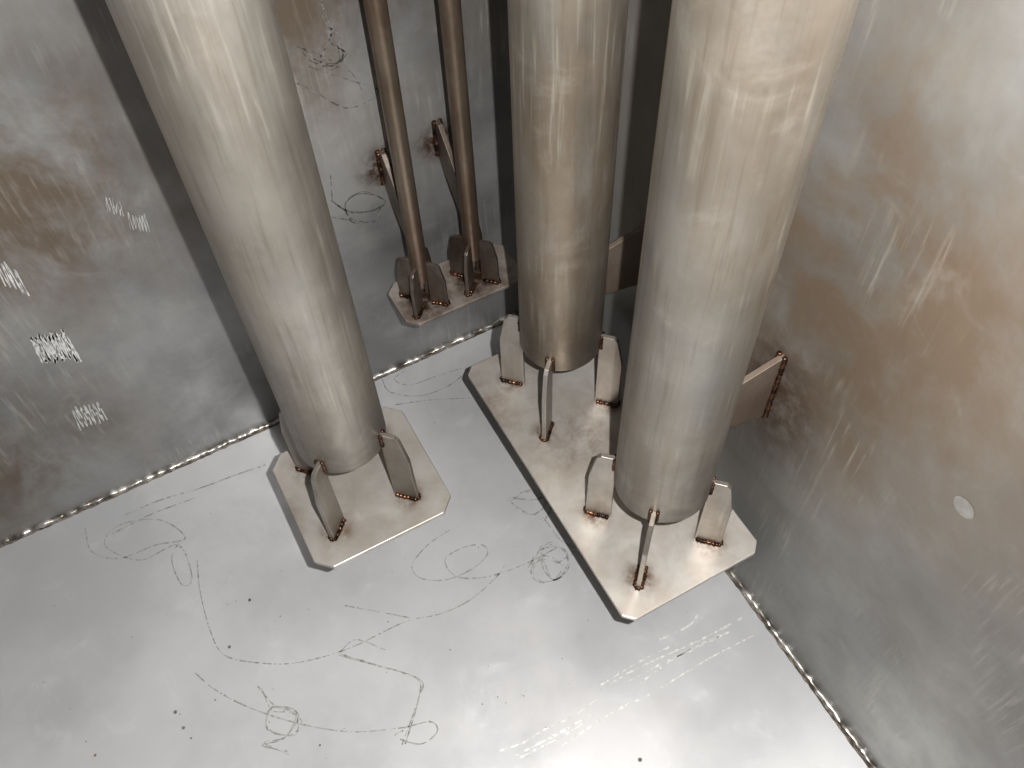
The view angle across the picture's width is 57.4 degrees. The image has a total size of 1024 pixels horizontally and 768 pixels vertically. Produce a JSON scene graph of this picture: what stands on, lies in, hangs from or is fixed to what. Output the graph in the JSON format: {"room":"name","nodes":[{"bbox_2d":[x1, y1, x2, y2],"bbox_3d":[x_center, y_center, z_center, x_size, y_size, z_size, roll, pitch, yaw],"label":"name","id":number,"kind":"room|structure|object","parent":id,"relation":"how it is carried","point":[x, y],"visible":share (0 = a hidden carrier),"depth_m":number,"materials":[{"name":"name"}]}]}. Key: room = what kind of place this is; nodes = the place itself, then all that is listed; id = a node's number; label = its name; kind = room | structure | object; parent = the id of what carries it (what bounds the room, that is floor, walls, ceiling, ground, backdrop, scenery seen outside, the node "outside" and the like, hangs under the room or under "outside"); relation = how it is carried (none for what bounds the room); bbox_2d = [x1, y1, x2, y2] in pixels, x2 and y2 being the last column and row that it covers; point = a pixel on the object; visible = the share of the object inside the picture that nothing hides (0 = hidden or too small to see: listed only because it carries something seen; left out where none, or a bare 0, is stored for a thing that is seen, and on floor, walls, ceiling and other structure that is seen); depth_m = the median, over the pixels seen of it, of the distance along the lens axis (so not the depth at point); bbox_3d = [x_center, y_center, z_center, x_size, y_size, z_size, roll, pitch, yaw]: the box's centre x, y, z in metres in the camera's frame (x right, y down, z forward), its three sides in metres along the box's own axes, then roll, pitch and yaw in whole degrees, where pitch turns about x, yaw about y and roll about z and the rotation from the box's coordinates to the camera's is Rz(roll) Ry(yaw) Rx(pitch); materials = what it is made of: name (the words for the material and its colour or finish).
{"room":"metal storage tank interior","nodes":[
{"label":"metal storage tank interior","id":0,"kind":"room"},
{"bbox_2d":[0,0,518,540],"bbox_3d":[-0.750,-0.418,0.840,1.769,2.162,0.012,-25,58,-14],"label":"wall","id":1,"kind":"structure","parent":0,"point":[153,321],"depth_m":1.40,"materials":[{"name":"metal"}]},
{"bbox_2d":[0,198,149,430],"bbox_3d":[-0.614,-0.093,1.409,0.245,0.433,0.001,-25,58,-14],"label":"scratches","id":2,"kind":"object","parent":1,"relation":"attached to","point":[66,345],"depth_m":1.40,"materials":[{"name":"paint"}]},
{"bbox_2d":[105,0,420,541],"bbox_3d":[-0.329,-0.487,0.715,0.150,1.904,0.425,-25,58,-14],"label":"vertical pipe","id":3,"kind":"object","parent":1,"relation":"attached to","point":[216,78],"visible":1,"depth_m":0.89,"materials":[{"name":"metal"}]},
{"bbox_2d":[272,407,450,568],"bbox_3d":[-0.231,0.152,1.428,0.221,0.008,0.218,-25,58,-14],"label":"plate","id":4,"kind":"object","parent":3,"relation":"attached to","point":[375,517],"visible":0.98,"depth_m":1.41,"materials":[{"name":"metal"}]},
{"bbox_2d":[292,0,385,223],"bbox_3d":[-0.259,-0.367,1.358,0.159,0.405,0.001,-25,58,-14],"label":"scribble","id":5,"kind":"object","parent":1,"relation":"attached to","point":[328,31],"visible":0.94,"depth_m":1.28,"materials":[{"name":"grey paint"}]},
{"bbox_2d":[363,0,450,319],"bbox_3d":[-0.191,-0.697,0.836,0.071,1.873,0.134,-25,58,-14],"label":"drain pipe","id":6,"kind":"object","parent":1,"relation":"attached to","point":[415,270],"visible":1,"depth_m":1.37,"materials":[{"name":"metal"}]},
{"bbox_2d":[389,243,517,325],"bbox_3d":[-0.097,-0.173,1.610,0.223,0.007,0.105,-25,58,-14],"label":"plate","id":7,"kind":"object","parent":6,"relation":"attached to","point":[508,275],"visible":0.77,"depth_m":1.60,"materials":[{"name":"metal"}]},
{"bbox_2d":[431,0,500,296],"bbox_3d":[-0.106,-0.737,0.861,0.071,1.873,0.134,-25,58,-14],"label":"drain pipe","id":8,"kind":"object","parent":1,"relation":"attached to","point":[459,169],"visible":1,"depth_m":1.43,"materials":[{"name":"metal"}]},
{"bbox_2d":[0,324,867,767],"bbox_3d":[-0.230,0.922,1.203,1.745,0.012,2.030,-25,58,-14],"label":"floor","id":9,"kind":"structure","parent":0,"point":[747,705],"depth_m":1.54,"materials":[{"name":"metal"}]},
{"bbox_2d":[0,311,518,547],"bbox_3d":[-0.714,0.194,1.714,1.745,0.017,0.017,-25,58,-14],"label":"weld seam","id":10,"kind":"object","parent":9,"relation":"on","point":[112,494],"visible":0.74,"depth_m":1.75,"materials":[{"name":"silver metal"}]},
{"bbox_2d":[84,367,574,754],"bbox_3d":[-0.291,0.316,1.615,0.760,0.001,0.665,-25,58,-14],"label":"scribble","id":11,"kind":"object","parent":9,"relation":"on","point":[527,490],"visible":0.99,"depth_m":1.60,"materials":[{"name":"grey paint"}]},
{"bbox_2d":[43,422,641,761],"bbox_3d":[-0.251,0.417,1.544,0.988,0.001,0.776,-25,58,-14],"label":"rust specks","id":12,"kind":"object","parent":9,"relation":"on","point":[249,599],"visible":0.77,"depth_m":1.48,"materials":[{"name":"brown metal"}]},
{"bbox_2d":[499,612,753,758],"bbox_3d":[0.179,0.473,1.490,0.449,0.001,0.081,-25,58,-14],"label":"scratches","id":13,"kind":"object","parent":9,"relation":"on","point":[696,616],"depth_m":1.50,"materials":[{"name":"metal"}]},
{"bbox_2d":[725,568,877,767],"bbox_3d":[0.534,0.562,1.414,0.018,0.017,2.030,-25,58,-14],"label":"weld seam","id":14,"kind":"object","parent":9,"relation":"on","point":[852,740],"visible":0.44,"depth_m":1.49,"materials":[{"name":"silver metal"}]},
{"bbox_2d":[602,0,1023,767],"bbox_3d":[0.509,-0.047,0.538,0.012,2.162,2.030,-25,58,-14],"label":"wall","id":15,"kind":"structure","parent":0,"point":[895,305],"depth_m":1.00,"materials":[{"name":"metal"}]},
{"bbox_2d":[500,0,644,441],"bbox_3d":[0.086,-0.544,0.739,0.232,1.904,0.147,-25,58,-14],"label":"vertical pipe","id":16,"kind":"object","parent":15,"relation":"attached to","point":[566,57],"visible":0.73,"depth_m":1.08,"materials":[{"name":"metal"}]},
{"bbox_2d":[583,0,858,590],"bbox_3d":[0.214,-0.348,0.599,0.236,1.903,0.152,-25,58,-14],"label":"vertical pipe","id":17,"kind":"object","parent":15,"relation":"attached to","point":[747,85],"visible":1,"depth_m":0.80,"materials":[{"name":"metal"}]},
{"bbox_2d":[468,353,756,620],"bbox_3d":[0.141,0.108,1.445,0.230,0.008,0.497,-25,58,-14],"label":"plate","id":18,"kind":"object","parent":17,"relation":"attached to","point":[583,429],"visible":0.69,"depth_m":1.40,"materials":[{"name":"metal"}]},
{"bbox_2d":[953,496,973,518],"bbox_3d":[0.463,0.127,0.959,0.001,0.026,0.026,-25,58,-14],"label":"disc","id":19,"kind":"object","parent":15,"relation":"attached to","point":[963,507],"visible":1,"depth_m":0.96,"materials":[{"name":"grey metal"}]}
]}

